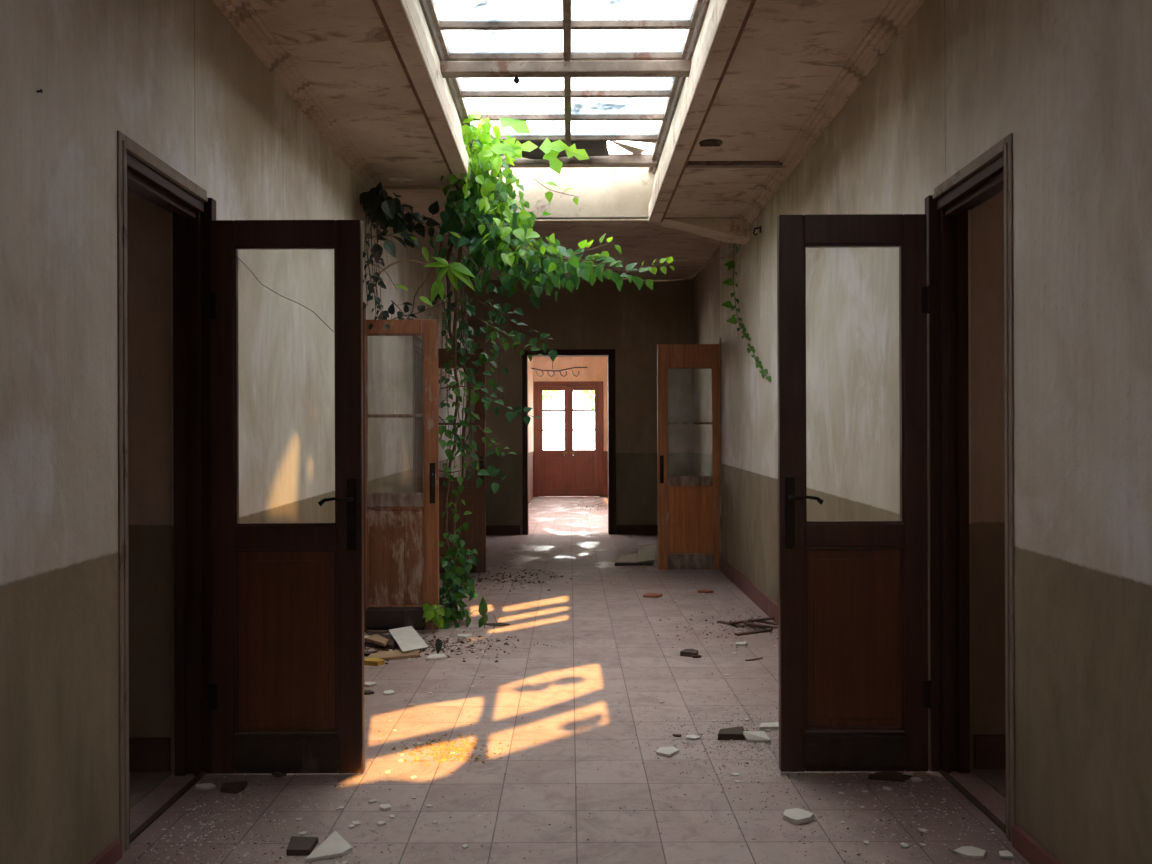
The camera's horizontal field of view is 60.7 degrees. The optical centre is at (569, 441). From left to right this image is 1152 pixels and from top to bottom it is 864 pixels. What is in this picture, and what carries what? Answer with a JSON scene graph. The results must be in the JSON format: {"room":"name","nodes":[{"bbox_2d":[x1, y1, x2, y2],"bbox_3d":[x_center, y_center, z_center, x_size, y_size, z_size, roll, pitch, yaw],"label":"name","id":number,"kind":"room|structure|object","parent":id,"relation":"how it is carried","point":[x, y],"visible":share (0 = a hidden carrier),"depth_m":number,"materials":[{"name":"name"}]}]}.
{"room":"abandoned building corridor","nodes":[
{"label":"abandoned building corridor","id":0,"kind":"room"},
{"bbox_2d":[127,188,171,769],"bbox_3d":[-2.690,-0.091,2.900,2.000,3.000,2.800,0,0,0],"label":"wall","id":1,"kind":"structure","parent":0,"point":[149,242],"depth_m":4.20,"materials":[{"name":"paint"}]},
{"bbox_2d":[129,737,170,771],"bbox_3d":[-2.635,1.337,4.195,1.860,0.145,0.030,0,0,0],"label":"baseboard","id":2,"kind":"structure","parent":1,"relation":"attached to","point":[151,754],"depth_m":4.18,"materials":[{"name":"brown wood"}]},
{"bbox_2d":[0,0,467,863],"bbox_3d":[-1.617,-0.594,5.250,0.150,4.000,19.300,0,0,0],"label":"wall","id":3,"kind":"structure","parent":0,"point":[176,78],"depth_m":3.21,"materials":[{"name":"paint"}]},
{"bbox_2d":[88,839,121,863],"bbox_3d":[-1.524,1.335,5.815,0.022,0.140,18.030,0,0,0],"label":"baseboard","id":4,"kind":"structure","parent":3,"relation":"attached to","point":[112,853],"depth_m":3.25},
{"bbox_2d":[117,131,215,852],"bbox_3d":[-1.600,0.172,3.786,0.178,2.468,0.868,0,0,0],"label":"trim","id":5,"kind":"structure","parent":3,"relation":"attached to","point":[192,216],"depth_m":4.14,"materials":[{"name":"brown wood"}]},
{"bbox_2d":[130,772,205,842],"bbox_3d":[-1.553,1.401,6.950,0.025,0.008,7.020,0,0,0],"label":"trim","id":6,"kind":"structure","parent":3,"relation":"attached to","point":[169,803],"depth_m":3.76,"materials":[{"name":"brown wood"}]},
{"bbox_2d":[206,220,364,773],"bbox_3d":[-1.195,0.230,4.111,0.645,2.321,0.106,0,0,0],"label":"door","id":7,"kind":"structure","parent":3,"relation":"in","point":[286,689],"depth_m":4.12,"materials":[{"name":"dark wood"},{"name":"glass"},{"name":"black iron"}]},
{"bbox_2d":[212,0,407,224],"bbox_3d":[-1.497,-1.948,5.650,0.100,0.076,6.500,0,0,0],"label":"trim","id":8,"kind":"structure","parent":3,"relation":"attached to","point":[241,14],"depth_m":5.30,"materials":[{"name":"paint"}]},
{"bbox_2d":[363,302,366,631],"bbox_3d":[-1.600,0.172,6.881,0.178,2.468,0.858,0,0,0],"label":"trim","id":9,"kind":"structure","parent":3,"relation":"attached to","point":[364,310],"depth_m":7.25,"materials":[{"name":"brown wood"}]},
{"bbox_2d":[365,319,438,629],"bbox_3d":[-1.296,0.242,7.263,0.643,2.296,0.102,0,0,0],"label":"door","id":10,"kind":"structure","parent":3,"relation":"in","point":[402,529],"depth_m":7.27,"materials":[{"name":"orange wood"}]},
{"bbox_2d":[413,336,422,492],"bbox_3d":[-1.600,0.172,10.081,0.178,2.468,0.858,0,0,0],"label":"trim","id":11,"kind":"structure","parent":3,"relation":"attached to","point":[417,347],"depth_m":10.43,"materials":[{"name":"brown wood"}]},
{"bbox_2d":[438,348,485,572],"bbox_3d":[-1.236,0.197,10.453,0.673,2.386,0.102,0,0,0],"label":"door","id":12,"kind":"structure","parent":3,"relation":"in","point":[474,537],"depth_m":10.46,"materials":[{"name":"brown wood"}]},
{"bbox_2d":[528,358,532,502],"bbox_3d":[-1.002,-0.447,20.150,0.120,3.700,10.100,0,0,0],"label":"wall","id":13,"kind":"structure","parent":0,"point":[530,363],"depth_m":23.48,"materials":[{"name":"paint"}]},
{"bbox_2d":[414,222,660,225],"bbox_3d":[0.047,-2.285,8.935,3.390,0.630,0.070,0,0,0],"label":"wall header","id":14,"kind":"structure","parent":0,"point":[424,222],"depth_m":8.93,"materials":[{"name":"paint"}]},
{"bbox_2d":[413,0,715,218],"bbox_3d":[-0.028,-2.215,6.450,1.710,0.490,4.660,0,0,0],"label":"wall","id":15,"kind":"structure","parent":0,"point":[601,192],"depth_m":8.70,"materials":[{"name":"paint"}]},
{"bbox_2d":[372,0,458,188],"bbox_3d":[-0.869,-1.977,6.465,0.025,0.024,4.730,0,0,0],"label":"trim","id":16,"kind":"structure","parent":15,"relation":"attached to","point":[375,2],"depth_m":5.30,"materials":[{"name":"brown wood"}]},
{"bbox_2d":[383,185,456,192],"bbox_3d":[-1.214,-1.972,7.670,0.665,0.032,0.100,0,0,0],"label":"trim","id":17,"kind":"structure","parent":15,"relation":"attached to","point":[389,189],"depth_m":7.62,"materials":[{"name":"paint"}]},
{"bbox_2d":[419,0,709,173],"bbox_3d":[-0.028,-2.400,6.450,1.610,0.100,4.500,0,0,0],"label":"window","id":18,"kind":"structure","parent":15,"relation":"in","point":[489,22],"depth_m":6.36,"materials":[{"name":"glass"}]},
{"bbox_2d":[359,109,740,628],"bbox_3d":[0.164,-0.527,7.798,3.687,3.974,1.180,0,0,-25],"label":"vine","id":19,"kind":"object","parent":18,"relation":"hanging from","point":[483,204],"visible":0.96,"depth_m":7.39,"materials":[{"name":"green plant"}]},
{"bbox_2d":[500,141,608,158],"bbox_3d":[-0.218,-2.409,8.078,1.088,0.048,0.498,0,0,0],"label":"felt","id":20,"kind":"object","parent":18,"relation":"attached to","point":[592,148],"visible":0.31,"depth_m":8.06,"materials":[{"name":"black fabric"}]},
{"bbox_2d":[610,141,644,153],"bbox_3d":[0.481,-2.514,8.250,0.300,0.134,0.498,0,0,0],"label":"loose sheet","id":21,"kind":"object","parent":18,"relation":"on","point":[632,149],"visible":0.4,"depth_m":8.22,"materials":[{"name":"paint"}]},
{"bbox_2d":[633,133,656,142],"bbox_3d":[0.521,-2.448,7.910,0.380,0.031,0.259,0,0,0],"label":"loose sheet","id":22,"kind":"object","parent":18,"relation":"on","point":[644,133],"visible":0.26,"depth_m":7.98,"materials":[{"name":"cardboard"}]},
{"bbox_2d":[377,0,751,223],"bbox_3d":[-0.024,-1.968,6.515,1.665,0.047,4.630,0,0,0],"label":"trim","id":23,"kind":"structure","parent":15,"relation":"attached to","point":[396,14],"depth_m":5.48,"materials":[{"name":"paint"}]},
{"bbox_2d":[440,60,690,77],"bbox_3d":[-0.026,-2.311,6.100,1.545,0.073,0.100,0,0,0],"label":"tie beam","id":24,"kind":"structure","parent":15,"relation":"attached to","point":[604,68],"depth_m":6.05,"materials":[{"name":"paint"}]},
{"bbox_2d":[513,75,519,83],"bbox_3d":[-0.331,-2.252,6.100,0.040,0.063,0.040,0,0,0],"label":"stub","id":25,"kind":"object","parent":24,"relation":"attached to","point":[516,79],"visible":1,"depth_m":6.09,"materials":[{"name":"black metal"}]},
{"bbox_2d":[658,218,750,244],"bbox_3d":[1.167,-1.897,8.870,0.893,0.184,0.300,0,0,0],"label":"trim","id":26,"kind":"structure","parent":15,"relation":"attached to","point":[730,230],"depth_m":8.72,"materials":[{"name":"paint"}]},
{"bbox_2d":[660,0,755,221],"bbox_3d":[0.821,-1.983,6.465,0.025,0.024,4.730,0,0,0],"label":"trim","id":27,"kind":"structure","parent":15,"relation":"attached to","point":[752,3],"depth_m":5.57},
{"bbox_2d":[686,161,784,167],"bbox_3d":[1.213,-1.980,7.020,0.760,0.032,0.080,0,0,0],"label":"trim","id":28,"kind":"structure","parent":15,"relation":"attached to","point":[691,164],"depth_m":6.98,"materials":[{"name":"paint"}]},
{"bbox_2d":[248,0,889,222],"bbox_3d":[0.083,-2.040,2.275,3.260,0.100,13.350,0,0,0],"label":"ceiling","id":29,"kind":"structure","parent":0,"point":[788,54],"depth_m":5.53,"materials":[{"name":"paint"}]},
{"bbox_2d":[389,177,412,181],"bbox_3d":[-1.268,-1.971,7.389,0.180,0.030,0.060,0,0,0],"label":"ceiling fitting","id":30,"kind":"object","parent":29,"relation":"attached to","point":[399,179],"visible":1,"depth_m":7.37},
{"bbox_2d":[699,139,722,146],"bbox_3d":[0.938,-1.986,6.549,0.154,0.018,0.154,0,0,0],"label":"ceiling vent","id":31,"kind":"object","parent":29,"relation":"in","point":[708,142],"visible":1,"depth_m":6.55,"materials":[{"name":"black metal"}]},
{"bbox_2d":[533,357,607,496],"bbox_3d":[0.403,-0.451,25.300,2.930,3.700,0.200,0,0,0],"label":"wall","id":32,"kind":"structure","parent":0,"point":[596,370],"depth_m":25.20,"materials":[{"name":"paint"}]},
{"bbox_2d":[539,386,569,496],"bbox_3d":[-0.403,-0.026,25.212,0.804,2.846,0.117,0,0,0],"label":"door","id":33,"kind":"structure","parent":32,"relation":"in","point":[554,465],"depth_m":25.22,"materials":[{"name":"brown wood"}]},
{"bbox_2d":[534,381,603,496],"bbox_3d":[-0.030,-0.075,25.235,1.780,2.950,0.130,0,0,0],"label":"trim","id":34,"kind":"structure","parent":32,"relation":"attached to","point":[599,384],"depth_m":25.17,"materials":[{"name":"brown wood"}]},
{"bbox_2d":[570,386,598,495],"bbox_3d":[0.358,-0.028,25.212,0.774,2.846,0.117,0,0,0],"label":"door","id":35,"kind":"structure","parent":32,"relation":"in","point":[584,464],"depth_m":25.22,"materials":[{"name":"brown wood"}]},
{"bbox_2d":[115,496,1029,863],"bbox_3d":[0.005,1.448,10.700,12.000,0.104,30.600,0,0,0],"label":"floor","id":36,"kind":"structure","parent":0,"point":[636,652],"depth_m":4.23,"materials":[{"name":"tile"}]},
{"bbox_2d":[196,783,214,790],"bbox_3d":[-1.484,1.398,3.995,0.073,0.012,0.061,0,0,42],"label":"plaster slab","id":37,"kind":"object","parent":36,"relation":"on","point":[205,786],"visible":1,"depth_m":3.98,"materials":[{"name":"white paint"}]},
{"bbox_2d":[221,781,246,793],"bbox_3d":[-1.363,1.395,3.975,0.099,0.018,0.102,0,0,0],"label":"shard","id":38,"kind":"object","parent":36,"relation":"on","point":[230,787],"visible":1,"depth_m":3.96},
{"bbox_2d":[272,772,286,776],"bbox_3d":[-1.226,1.393,4.138,0.068,0.020,0.046,0,0,0],"label":"shard","id":39,"kind":"object","parent":36,"relation":"on","point":[276,774],"visible":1,"depth_m":4.12},
{"bbox_2d":[286,836,317,855],"bbox_3d":[-0.929,1.392,3.394,0.097,0.020,0.117,0,0,0],"label":"shard","id":40,"kind":"object","parent":36,"relation":"on","point":[298,845],"depth_m":3.37},
{"bbox_2d":[305,831,351,861],"bbox_3d":[-0.805,1.391,3.376,0.112,0.022,0.223,0,0,13],"label":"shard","id":41,"kind":"object","parent":36,"relation":"on","point":[335,845],"visible":1,"depth_m":3.36},
{"bbox_2d":[352,821,360,825],"bbox_3d":[-0.783,1.398,3.609,0.031,0.006,0.033,0,0,-15],"label":"flake","id":42,"kind":"object","parent":36,"relation":"on","point":[356,823],"visible":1,"depth_m":3.60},
{"bbox_2d":[364,690,373,694],"bbox_3d":[-1.128,1.396,5.486,0.073,0.014,0.060,0,0,0],"label":"shard","id":43,"kind":"object","parent":36,"relation":"on","point":[366,692],"visible":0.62,"depth_m":5.47},
{"bbox_2d":[364,682,376,686],"bbox_3d":[-1.158,1.396,5.668,0.076,0.015,0.074,0,0,42],"label":"plaster slab","id":44,"kind":"object","parent":36,"relation":"on","point":[366,684],"visible":0.79,"depth_m":5.65,"materials":[{"name":"white paint"}]},
{"bbox_2d":[364,651,376,656],"bbox_3d":[-1.304,1.394,6.469,0.103,0.020,0.087,0,0,0],"label":"shard","id":45,"kind":"object","parent":36,"relation":"on","point":[367,653],"visible":0.58,"depth_m":6.44},
{"bbox_2d":[364,658,384,665],"bbox_3d":[-1.247,1.388,6.212,0.135,0.030,0.105,0,0,43],"label":"scrap","id":46,"kind":"object","parent":36,"relation":"on","point":[368,661],"visible":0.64,"depth_m":6.18,"materials":[{"name":"yellow wood"}]},
{"bbox_2d":[367,630,389,633],"bbox_3d":[-1.395,1.394,7.214,0.182,0.020,0.070,0,0,-17],"label":"wood splinter","id":47,"kind":"object","parent":36,"relation":"on","point":[373,631],"visible":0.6,"depth_m":7.20,"materials":[{"name":"brown wood"}]},
{"bbox_2d":[365,633,396,648],"bbox_3d":[-1.321,1.376,6.830,0.281,0.055,0.541,0,0,0],"label":"shard","id":48,"kind":"object","parent":36,"relation":"on","point":[392,642],"depth_m":6.74},
{"bbox_2d":[377,821,385,825],"bbox_3d":[-0.693,1.397,3.606,0.028,0.008,0.030,0,0,-43],"label":"chip","id":49,"kind":"object","parent":36,"relation":"on","point":[379,823],"visible":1,"depth_m":3.60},
{"bbox_2d":[380,804,390,809],"bbox_3d":[-0.706,1.397,3.762,0.044,0.010,0.042,0,0,-11],"label":"chip","id":50,"kind":"object","parent":36,"relation":"on","point":[382,806],"visible":1,"depth_m":3.76,"materials":[{"name":"white paint"}]},
{"bbox_2d":[383,690,394,694],"bbox_3d":[-1.014,1.397,5.487,0.065,0.010,0.075,0,0,-25],"label":"chip","id":51,"kind":"object","parent":36,"relation":"on","point":[386,692],"visible":1,"depth_m":5.47,"materials":[{"name":"white paint"}]},
{"bbox_2d":[367,649,419,660],"bbox_3d":[-1.154,1.393,6.411,0.358,0.020,0.230,0,0,-12],"label":"strip","id":52,"kind":"object","parent":36,"relation":"on","point":[398,654],"visible":0.78,"depth_m":6.40,"materials":[{"name":"brown wood"}]},
{"bbox_2d":[389,626,427,651],"bbox_3d":[-1.119,1.360,6.810,0.201,0.046,0.804,0,0,-18],"label":"board","id":53,"kind":"object","parent":36,"relation":"on","point":[407,638],"visible":0.89,"depth_m":6.78,"materials":[{"name":"white paint"}]},
{"bbox_2d":[419,637,441,653],"bbox_3d":[-0.965,1.374,6.435,0.262,0.194,0.031,0,0,-1],"label":"seedling","id":54,"kind":"object","parent":36,"relation":"on","point":[438,645],"visible":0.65,"depth_m":6.44,"materials":[{"name":"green plant"}]},
{"bbox_2d":[426,654,446,660],"bbox_3d":[-0.860,1.393,6.369,0.129,0.018,0.137,0,0,0],"label":"plaster slab","id":55,"kind":"object","parent":36,"relation":"on","point":[431,657],"visible":1,"depth_m":6.33,"materials":[{"name":"white paint"}]},
{"bbox_2d":[382,731,535,772],"bbox_3d":[-0.589,1.394,4.540,0.675,0.015,0.631,0,0,40],"label":"crumbs","id":56,"kind":"object","parent":36,"relation":"on","point":[416,747],"visible":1,"depth_m":4.46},
{"bbox_2d":[457,633,472,638],"bbox_3d":[-0.754,1.394,7.063,0.108,0.015,0.120,0,0,-9],"label":"plaster slab","id":57,"kind":"object","parent":36,"relation":"on","point":[469,635],"visible":1,"depth_m":7.05,"materials":[{"name":"white paint"}]},
{"bbox_2d":[465,597,496,627],"bbox_3d":[-0.669,1.286,7.399,0.238,0.250,0.030,0,0,0],"label":"seedling","id":58,"kind":"object","parent":36,"relation":"on","point":[483,609],"visible":1,"depth_m":7.41,"materials":[{"name":"green plant"}]},
{"bbox_2d":[485,623,509,625],"bbox_3d":[-0.564,1.396,7.526,0.206,0.010,0.094,0,0,0],"label":"leaf litter","id":59,"kind":"object","parent":36,"relation":"on","point":[489,624],"visible":0.84,"depth_m":7.50,"materials":[{"name":"brown plant"}]},
{"bbox_2d":[129,540,1017,863],"bbox_3d":[0.012,1.389,8.396,3.038,0.019,11.194,0,0,0],"label":"rubble grit","id":60,"kind":"object","parent":36,"relation":"on","point":[470,641],"visible":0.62,"depth_m":3.99,"materials":[{"name":"paint"}]},
{"bbox_2d":[615,544,655,565],"bbox_3d":[0.746,1.288,11.260,0.487,0.218,0.319,0,0,0],"label":"open folder","id":61,"kind":"object","parent":36,"relation":"on","point":[646,555],"visible":1,"depth_m":11.20,"materials":[{"name":"paper"}]},
{"bbox_2d":[643,593,662,597],"bbox_3d":[0.750,1.384,8.874,0.146,0.025,0.134,0,0,25],"label":"chip","id":62,"kind":"object","parent":36,"relation":"on","point":[647,595],"visible":1,"depth_m":8.84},
{"bbox_2d":[656,746,678,756],"bbox_3d":[0.436,1.391,4.427,0.090,0.014,0.112,0,0,38],"label":"plaster","id":63,"kind":"object","parent":36,"relation":"on","point":[662,751],"depth_m":4.40,"materials":[{"name":"white paint"}]},
{"bbox_2d":[680,649,697,656],"bbox_3d":[0.796,1.381,6.446,0.112,0.030,0.124,0,0,29],"label":"shard","id":64,"kind":"object","parent":36,"relation":"on","point":[686,652],"visible":1,"depth_m":6.41},
{"bbox_2d":[686,735,700,739],"bbox_3d":[0.576,1.392,4.634,0.061,0.010,0.056,0,0,41],"label":"chip","id":65,"kind":"object","parent":36,"relation":"on","point":[690,737],"visible":1,"depth_m":4.62,"materials":[{"name":"white paint"}]},
{"bbox_2d":[698,589,712,592],"bbox_3d":[1.241,1.385,9.125,0.124,0.020,0.122,0,0,-35],"label":"chip","id":66,"kind":"object","parent":36,"relation":"on","point":[700,590],"visible":1,"depth_m":9.10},
{"bbox_2d":[717,620,743,626],"bbox_3d":[1.225,1.388,7.506,0.042,0.014,0.250,0,0,-36],"label":"batten","id":67,"kind":"object","parent":36,"relation":"on","point":[720,621],"visible":0.96,"depth_m":7.49,"materials":[{"name":"brown wood"}]},
{"bbox_2d":[718,726,745,739],"bbox_3d":[0.763,1.381,4.670,0.139,0.030,0.126,0,0,0],"label":"brick","id":68,"kind":"object","parent":36,"relation":"on","point":[734,733],"visible":0.96,"depth_m":4.61,"materials":[{"name":"brown brick"}]},
{"bbox_2d":[736,641,746,645],"bbox_3d":[1.177,1.387,6.765,0.073,0.016,0.100,0,0,11],"label":"plaster","id":69,"kind":"object","parent":36,"relation":"on","point":[745,642],"depth_m":6.73,"materials":[{"name":"white paint"}]},
{"bbox_2d":[728,617,773,623],"bbox_3d":[1.406,1.369,7.546,0.457,0.014,0.042,0,0,-28],"label":"batten","id":70,"kind":"object","parent":36,"relation":"on","point":[768,618],"visible":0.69,"depth_m":7.53,"materials":[{"name":"brown wood"}]},
{"bbox_2d":[735,630,771,635],"bbox_3d":[1.339,1.387,7.172,0.321,0.014,0.042,0,0,-29],"label":"batten","id":71,"kind":"object","parent":36,"relation":"on","point":[756,631],"visible":0.76,"depth_m":7.15,"materials":[{"name":"brown wood"}]},
{"bbox_2d":[745,657,762,660],"bbox_3d":[1.184,1.391,6.297,0.144,0.008,0.024,0,0,-29],"label":"wood splinter","id":72,"kind":"object","parent":36,"relation":"on","point":[753,659],"visible":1,"depth_m":6.28,"materials":[{"name":"brown wood"}]},
{"bbox_2d":[743,731,770,742],"bbox_3d":[0.870,1.374,4.585,0.109,0.043,0.074,0,0,-14],"label":"plaster","id":73,"kind":"object","parent":36,"relation":"on","point":[750,736],"depth_m":4.58,"materials":[{"name":"white paint"}]},
{"bbox_2d":[742,621,772,630],"bbox_3d":[1.392,1.369,7.329,0.042,0.014,0.340,0,0,-24],"label":"batten","id":74,"kind":"object","parent":36,"relation":"on","point":[743,622],"visible":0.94,"depth_m":7.25,"materials":[{"name":"brown wood"}]},
{"bbox_2d":[747,623,777,628],"bbox_3d":[1.416,1.354,7.248,0.234,0.014,0.042,0,0,39],"label":"batten","id":75,"kind":"object","parent":74,"relation":"on","point":[748,624],"visible":1,"depth_m":7.23,"materials":[{"name":"brown wood"}]},
{"bbox_2d":[748,618,776,624],"bbox_3d":[1.489,1.387,7.589,0.042,0.014,0.264,0,0,-39],"label":"batten","id":76,"kind":"object","parent":36,"relation":"on","point":[765,622],"visible":0.59,"depth_m":7.54,"materials":[{"name":"brown wood"}]},
{"bbox_2d":[759,722,778,729],"bbox_3d":[0.971,1.388,4.809,0.109,0.016,0.084,0,0,0],"label":"plaster slab","id":77,"kind":"object","parent":36,"relation":"on","point":[771,725],"visible":0.8,"depth_m":4.77,"materials":[{"name":"white paint"}]},
{"bbox_2d":[783,808,813,824],"bbox_3d":[0.843,1.386,3.648,0.107,0.020,0.101,0,0,-28],"label":"plaster","id":78,"kind":"object","parent":36,"relation":"on","point":[796,816],"depth_m":3.62,"materials":[{"name":"white paint"}]},
{"bbox_2d":[882,786,891,790],"bbox_3d":[1.272,1.391,3.950,0.031,0.006,0.033,0,0,-5],"label":"flake","id":79,"kind":"object","parent":36,"relation":"on","point":[883,787],"visible":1,"depth_m":3.94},
{"bbox_2d":[868,771,911,781],"bbox_3d":[1.325,1.391,4.094,0.140,0.006,0.154,0,0,43],"label":"shard","id":80,"kind":"object","parent":36,"relation":"on","point":[884,775],"visible":0.89,"depth_m":4.08},
{"bbox_2d":[900,842,909,847],"bbox_3d":[1.155,1.391,3.393,0.020,0.008,0.032,0,0,-31],"label":"chip","id":81,"kind":"object","parent":36,"relation":"on","point":[902,843],"visible":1,"depth_m":3.39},
{"bbox_2d":[903,771,913,775],"bbox_3d":[1.422,1.389,4.124,0.038,0.010,0.057,0,0,35],"label":"chip","id":82,"kind":"object","parent":36,"relation":"on","point":[905,772],"visible":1,"depth_m":4.11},
{"bbox_2d":[910,777,921,782],"bbox_3d":[1.423,1.389,4.044,0.042,0.010,0.050,0,0,0],"label":"chip","id":83,"kind":"object","parent":36,"relation":"on","point":[914,779],"visible":1,"depth_m":4.04,"materials":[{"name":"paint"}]},
{"bbox_2d":[918,828,926,832],"bbox_3d":[1.263,1.391,3.525,0.024,0.006,0.036,0,0,-45],"label":"flake","id":84,"kind":"object","parent":36,"relation":"on","point":[923,830],"visible":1,"depth_m":3.52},
{"bbox_2d":[953,846,985,858],"bbox_3d":[1.357,1.388,3.324,0.087,0.012,0.088,0,0,-39],"label":"plaster slab","id":85,"kind":"object","parent":36,"relation":"on","point":[970,852],"visible":1,"depth_m":3.31,"materials":[{"name":"white paint"}]},
{"bbox_2d":[939,770,1005,833],"bbox_3d":[1.568,1.391,3.830,0.025,0.008,0.660,0,0,1],"label":"threshold","id":86,"kind":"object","parent":36,"relation":"on","point":[978,804],"depth_m":3.79,"materials":[{"name":"brown wood"}]},
{"bbox_2d":[999,850,1012,858],"bbox_3d":[1.464,1.389,3.313,0.048,0.010,0.049,0,0,0],"label":"chip","id":87,"kind":"object","parent":36,"relation":"on","point":[1006,854],"visible":1,"depth_m":3.30,"materials":[{"name":"white paint"}]},
{"bbox_2d":[434,226,719,279],"bbox_3d":[0.236,-2.531,12.025,3.570,0.140,6.150,0,0,0],"label":"ceiling","id":88,"kind":"structure","parent":0,"point":[638,244],"depth_m":12.39,"materials":[{"name":"paint"}]},
{"bbox_2d":[468,279,693,534],"bbox_3d":[0.168,-0.601,15.000,3.720,4.000,0.200,0,0,0],"label":"wall","id":89,"kind":"structure","parent":0,"point":[630,321],"depth_m":14.90,"materials":[{"name":"paint"}]},
{"bbox_2d":[522,349,615,534],"bbox_3d":[-0.015,0.000,15.005,1.410,2.800,0.270,0,0,0],"label":"trim","id":90,"kind":"structure","parent":89,"relation":"attached to","point":[609,353],"depth_m":14.87,"materials":[{"name":"brown wood"}]},
{"bbox_2d":[486,525,657,534],"bbox_3d":[0.175,1.329,14.895,3.420,0.140,0.030,0,0,0],"label":"baseboard","id":91,"kind":"structure","parent":89,"relation":"attached to","point":[490,529],"depth_m":14.88,"materials":[{"name":"brown wood"}]},
{"bbox_2d":[694,245,719,475],"bbox_3d":[1.909,-0.607,12.745,0.239,4.000,4.310,0,0,0],"label":"wall","id":92,"kind":"structure","parent":0,"point":[707,281],"depth_m":13.65,"materials":[{"name":"paint"}]},
{"bbox_2d":[720,0,1151,863],"bbox_3d":[1.609,-0.606,3.170,0.150,4.000,15.144,0,0,1],"label":"wall","id":93,"kind":"structure","parent":0,"point":[1071,80],"depth_m":3.27,"materials":[{"name":"paint"}]},
{"bbox_2d":[657,344,719,569],"bbox_3d":[1.305,0.161,10.643,0.708,2.441,0.103,0,0,0],"label":"door","id":94,"kind":"structure","parent":93,"relation":"in","point":[688,506],"depth_m":10.65,"materials":[{"name":"orange wood"}]},
{"bbox_2d":[718,336,721,557],"bbox_3d":[1.706,0.119,10.705,0.172,2.550,0.130,0,0,0],"label":"trim","id":95,"kind":"structure","parent":93,"relation":"attached to","point":[719,339],"depth_m":10.64,"materials":[{"name":"brown wood"}]},
{"bbox_2d":[722,243,771,382],"bbox_3d":[1.564,-1.223,8.700,0.189,1.510,1.807,0,0,0],"label":"vine","id":96,"kind":"object","parent":93,"relation":"attached to","point":[730,264],"visible":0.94,"depth_m":9.28,"materials":[{"name":"green plant"}]},
{"bbox_2d":[753,226,760,235],"bbox_3d":[1.568,-1.766,8.250,0.069,0.076,0.040,0,0,0],"label":"wall hook","id":97,"kind":"object","parent":93,"relation":"attached to","point":[759,228],"visible":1,"depth_m":8.24,"materials":[{"name":"black metal"}]},
{"bbox_2d":[740,0,924,224],"bbox_3d":[1.519,-1.958,5.650,0.110,0.076,6.502,0,0,1],"label":"trim","id":98,"kind":"structure","parent":93,"relation":"attached to","point":[896,15],"depth_m":5.49,"materials":[{"name":"paint"}]},
{"bbox_2d":[777,214,931,771],"bbox_3d":[1.195,0.214,4.111,0.633,2.336,0.107,0,0,0],"label":"door","id":99,"kind":"structure","parent":93,"relation":"in","point":[855,690],"depth_m":4.12,"materials":[{"name":"dark wood"},{"name":"glass"},{"name":"black iron"}]},
{"bbox_2d":[719,558,1060,863],"bbox_3d":[1.538,1.322,3.755,0.023,0.145,13.912,0,0,1],"label":"baseboard","id":100,"kind":"structure","parent":93,"relation":"attached to","point":[1023,843],"depth_m":7.57,"materials":[{"name":"brown wood"}]},
{"bbox_2d":[925,133,1014,841],"bbox_3d":[1.611,0.160,3.816,0.178,2.468,0.808,0,0,0],"label":"trim","id":101,"kind":"structure","parent":93,"relation":"attached to","point":[947,216],"depth_m":4.14,"materials":[{"name":"brown wood"}]},
{"bbox_2d":[970,191,1004,767],"bbox_3d":[2.700,-0.109,2.900,2.000,3.000,2.800,0,0,0],"label":"wall","id":102,"kind":"structure","parent":0,"point":[986,219],"depth_m":4.20,"materials":[{"name":"paint"}]},
{"bbox_2d":[974,735,1004,768],"bbox_3d":[2.655,1.318,4.195,1.860,0.145,0.030,0,0,0],"label":"baseboard","id":103,"kind":"structure","parent":102,"relation":"attached to","point":[989,750],"depth_m":4.18,"materials":[{"name":"brown wood"}]},
{"bbox_3d":[0.397,-2.351,20.250,2.930,0.100,10.300,0,0,0],"label":"ceiling","id":104,"kind":"structure","parent":0,"visible":0},
{"bbox_2d":[531,362,587,376],"bbox_3d":[-0.190,-1.728,17.512,1.002,1.143,0.053,0,0,0],"label":"chandelier","id":105,"kind":"object","parent":104,"relation":"hanging from","point":[552,362],"visible":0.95,"depth_m":17.50,"materials":[{"name":"black metal"}]},
{"bbox_3d":[0.005,1.550,43.000,60.000,0.200,34.000,0,0,0],"label":"floor","id":106,"kind":"structure","parent":0,"visible":0},
{"bbox_2d":[543,391,561,404],"bbox_3d":[-2.190,-1.194,43.987,3.842,5.314,3.695,0,0,-20],"label":"tree","id":107,"kind":"object","parent":106,"relation":"on","point":[546,392],"visible":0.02,"depth_m":43.80,"materials":[{"name":"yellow plant"}]},
{"bbox_2d":[575,390,594,408],"bbox_3d":[1.882,-1.317,46.024,3.962,5.532,4.027,0,0,29],"label":"tree","id":108,"kind":"object","parent":106,"relation":"on","point":[591,397],"visible":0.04,"depth_m":45.87,"materials":[{"name":"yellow plant"}]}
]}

